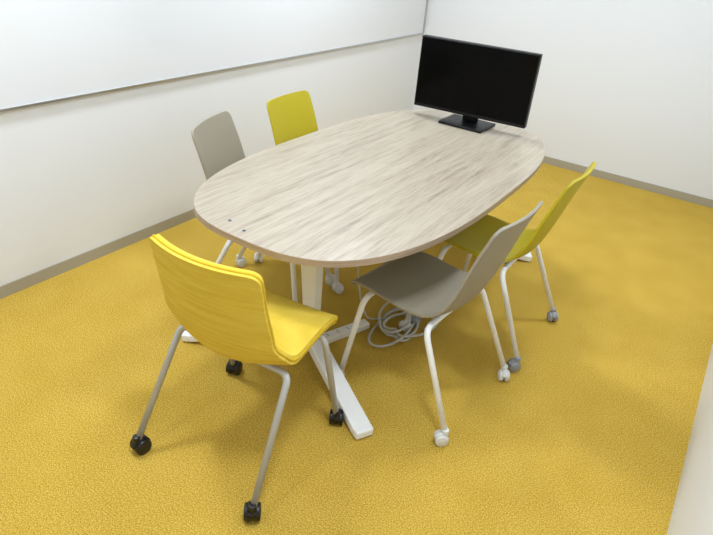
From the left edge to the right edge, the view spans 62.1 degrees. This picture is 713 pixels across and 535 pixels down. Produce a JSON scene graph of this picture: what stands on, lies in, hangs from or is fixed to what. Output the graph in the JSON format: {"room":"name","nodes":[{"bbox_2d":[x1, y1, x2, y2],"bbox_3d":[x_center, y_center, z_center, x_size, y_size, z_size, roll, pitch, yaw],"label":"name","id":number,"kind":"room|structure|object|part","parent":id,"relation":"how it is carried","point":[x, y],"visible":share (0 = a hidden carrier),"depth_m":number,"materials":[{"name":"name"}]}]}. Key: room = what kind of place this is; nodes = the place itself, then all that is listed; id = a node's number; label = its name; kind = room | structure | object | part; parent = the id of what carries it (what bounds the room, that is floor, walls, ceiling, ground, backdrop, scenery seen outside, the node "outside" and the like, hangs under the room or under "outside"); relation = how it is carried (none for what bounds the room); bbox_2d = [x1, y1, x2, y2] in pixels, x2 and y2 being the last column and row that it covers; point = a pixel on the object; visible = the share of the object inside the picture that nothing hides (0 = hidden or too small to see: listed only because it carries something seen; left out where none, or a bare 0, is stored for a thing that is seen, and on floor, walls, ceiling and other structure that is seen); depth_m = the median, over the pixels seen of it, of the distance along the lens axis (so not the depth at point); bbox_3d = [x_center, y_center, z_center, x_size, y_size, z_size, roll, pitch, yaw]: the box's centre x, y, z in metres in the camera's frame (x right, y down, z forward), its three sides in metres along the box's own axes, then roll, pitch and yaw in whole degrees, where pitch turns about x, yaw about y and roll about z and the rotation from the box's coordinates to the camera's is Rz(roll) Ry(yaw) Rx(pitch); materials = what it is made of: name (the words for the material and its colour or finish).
{"room":"meeting room","nodes":[
{"label":"meeting room","id":0,"kind":"room"},
{"bbox_2d":[0,34,422,285],"bbox_3d":[-1.146,-1.308,2.765,0.100,2.600,6.397,22,34,27],"label":"wall","id":1,"kind":"structure","parent":0,"point":[80,175],"depth_m":3.16,"materials":[{"name":"white paint"}]},
{"bbox_2d":[0,208,195,298],"bbox_3d":[-1.202,-0.197,3.378,0.008,0.062,6.197,22,34,27],"label":"baseboard","id":2,"kind":"structure","parent":1,"relation":"attached to","point":[22,283],"depth_m":3.11,"materials":[{"name":"beige plastic"}]},
{"bbox_2d":[0,0,427,111],"bbox_3d":[-0.628,-1.888,3.143,0.021,1.600,4.572,22,34,27],"label":"whiteboard","id":3,"kind":"object","parent":1,"relation":"attached to","point":[51,51],"visible":1,"depth_m":3.00,"materials":[{"name":"white ceramic"}]},
{"bbox_3d":[-0.694,-1.201,3.537,0.021,0.010,4.560,22,34,27],"label":"trim","id":4,"kind":"part","parent":3,"relation":"part of","materials":[{"name":"silver metal"}]},
{"bbox_3d":[0.643,-2.752,4.826,0.021,1.600,0.012,22,34,27],"label":"trim","id":5,"kind":"part","parent":3,"relation":"part of","materials":[{"name":"silver metal"}]},
{"bbox_2d":[0,163,712,534],"bbox_3d":[-0.035,0.353,2.779,3.047,0.100,6.397,22,34,27],"label":"floor","id":6,"kind":"structure","parent":0,"point":[591,434],"depth_m":2.36,"materials":[{"name":"yellow carpet"}]},
{"bbox_2d":[130,234,342,521],"bbox_3d":[-0.381,0.254,1.961,0.561,0.836,0.582,20,33,23],"label":"office chair","id":7,"kind":"object","parent":6,"relation":"on","point":[230,311],"visible":1,"depth_m":1.76,"materials":[{"name":"yellow plastic"},{"name":"silver metal"},{"name":"black plastic"}]},
{"bbox_3d":[-0.400,0.411,2.037,0.523,0.398,0.522,20,33,23],"label":"frame","id":8,"kind":"part","parent":7,"relation":"part of","materials":[{"name":"silver metal"}]},
{"bbox_2d":[191,111,333,301],"bbox_3d":[-0.411,-0.219,2.738,0.570,0.868,0.563,11,31,10],"label":"office chair","id":9,"kind":"object","parent":6,"relation":"on","point":[216,140],"visible":0.38,"depth_m":2.61,"materials":[{"name":"beige plastic"}]},
{"bbox_3d":[-0.434,-0.047,2.830,0.522,0.385,0.523,11,31,10],"label":"frame","id":10,"kind":"part","parent":9,"relation":"part of","materials":[{"name":"white metal"}]},
{"bbox_2d":[254,90,343,293],"bbox_3d":[-0.158,-0.425,3.130,0.579,0.868,0.562,20,33,23],"label":"office chair","id":11,"kind":"object","parent":6,"relation":"on","point":[291,115],"visible":0.29,"depth_m":3.05,"materials":[{"name":"yellow plastic"}]},
{"bbox_3d":[-0.179,-0.252,3.222,0.522,0.385,0.523,20,33,23],"label":"frame","id":12,"kind":"part","parent":11,"relation":"part of","materials":[{"name":"white metal"}]},
{"bbox_2d":[323,319,369,342],"bbox_3d":[-0.056,0.297,2.740,0.260,0.032,0.048,-17,37,-33],"label":"power strip","id":13,"kind":"object","parent":6,"relation":"on","point":[339,333],"depth_m":2.72,"materials":[{"name":"white plastic"}]},
{"bbox_2d":[182,109,544,439],"bbox_3d":[0.163,-0.178,2.899,1.062,0.719,2.059,22,34,27],"label":"conference table","id":14,"kind":"object","parent":6,"relation":"on","point":[387,186],"visible":0.83,"depth_m":2.40,"materials":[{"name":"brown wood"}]},
{"bbox_2d":[414,35,542,132],"bbox_3d":[0.637,-0.991,3.228,0.654,0.430,0.210,22,34,27],"label":"computer monitor","id":15,"kind":"object","parent":14,"relation":"on","point":[474,81],"visible":1,"depth_m":3.19,"materials":[{"name":"black plastic"}]},
{"bbox_2d":[368,302,437,347],"bbox_3d":[0.206,0.271,2.799,0.289,0.052,0.426,22,34,27],"label":"cable","id":16,"kind":"object","parent":6,"relation":"on","point":[399,338],"visible":0.65,"depth_m":2.75,"materials":[{"name":"white plastic"}]},
{"bbox_3d":[0.206,0.271,2.799,0.289,0.052,0.426,22,34,27],"label":"cord","id":17,"kind":"part","parent":16,"relation":"part of","materials":[{"name":"grey plastic"}]},
{"bbox_2d":[339,201,542,446],"bbox_3d":[0.308,0.105,2.294,0.579,0.868,0.562,25,35,30],"label":"office chair","id":18,"kind":"object","parent":6,"relation":"on","point":[420,284],"visible":0.9,"depth_m":2.25,"materials":[{"name":"beige plastic"}]},
{"bbox_3d":[0.299,0.271,2.399,0.522,0.385,0.523,25,35,30],"label":"frame","id":19,"kind":"part","parent":18,"relation":"part of","materials":[{"name":"white metal"}]},
{"bbox_2d":[411,161,596,371],"bbox_3d":[0.663,-0.099,2.700,0.579,0.868,0.562,22,34,27],"label":"office chair","id":20,"kind":"object","parent":6,"relation":"on","point":[473,239],"visible":0.73,"depth_m":2.61,"materials":[{"name":"yellow plastic"}]},
{"bbox_3d":[0.654,0.068,2.805,0.522,0.385,0.523,22,34,27],"label":"frame","id":21,"kind":"part","parent":20,"relation":"part of","materials":[{"name":"white metal"}]},
{"bbox_2d":[413,0,712,199],"bbox_3d":[1.827,-2.003,4.426,2.847,2.600,0.100,22,34,27],"label":"wall","id":22,"kind":"structure","parent":0,"point":[625,87],"depth_m":4.56,"materials":[{"name":"white paint"}]},
{"bbox_2d":[542,156,712,207],"bbox_3d":[1.700,-0.888,5.022,2.839,0.060,0.008,22,34,27],"label":"baseboard","id":23,"kind":"structure","parent":22,"relation":"attached to","point":[665,191],"depth_m":4.74,"materials":[{"name":"beige plastic"}]},
{"bbox_2d":[667,344,712,534],"bbox_3d":[1.289,-0.311,1.438,0.100,2.600,6.397,22,34,27],"label":"wall","id":24,"kind":"structure","parent":0,"point":[692,512],"depth_m":1.87,"materials":[{"name":"white paint"}]}
]}

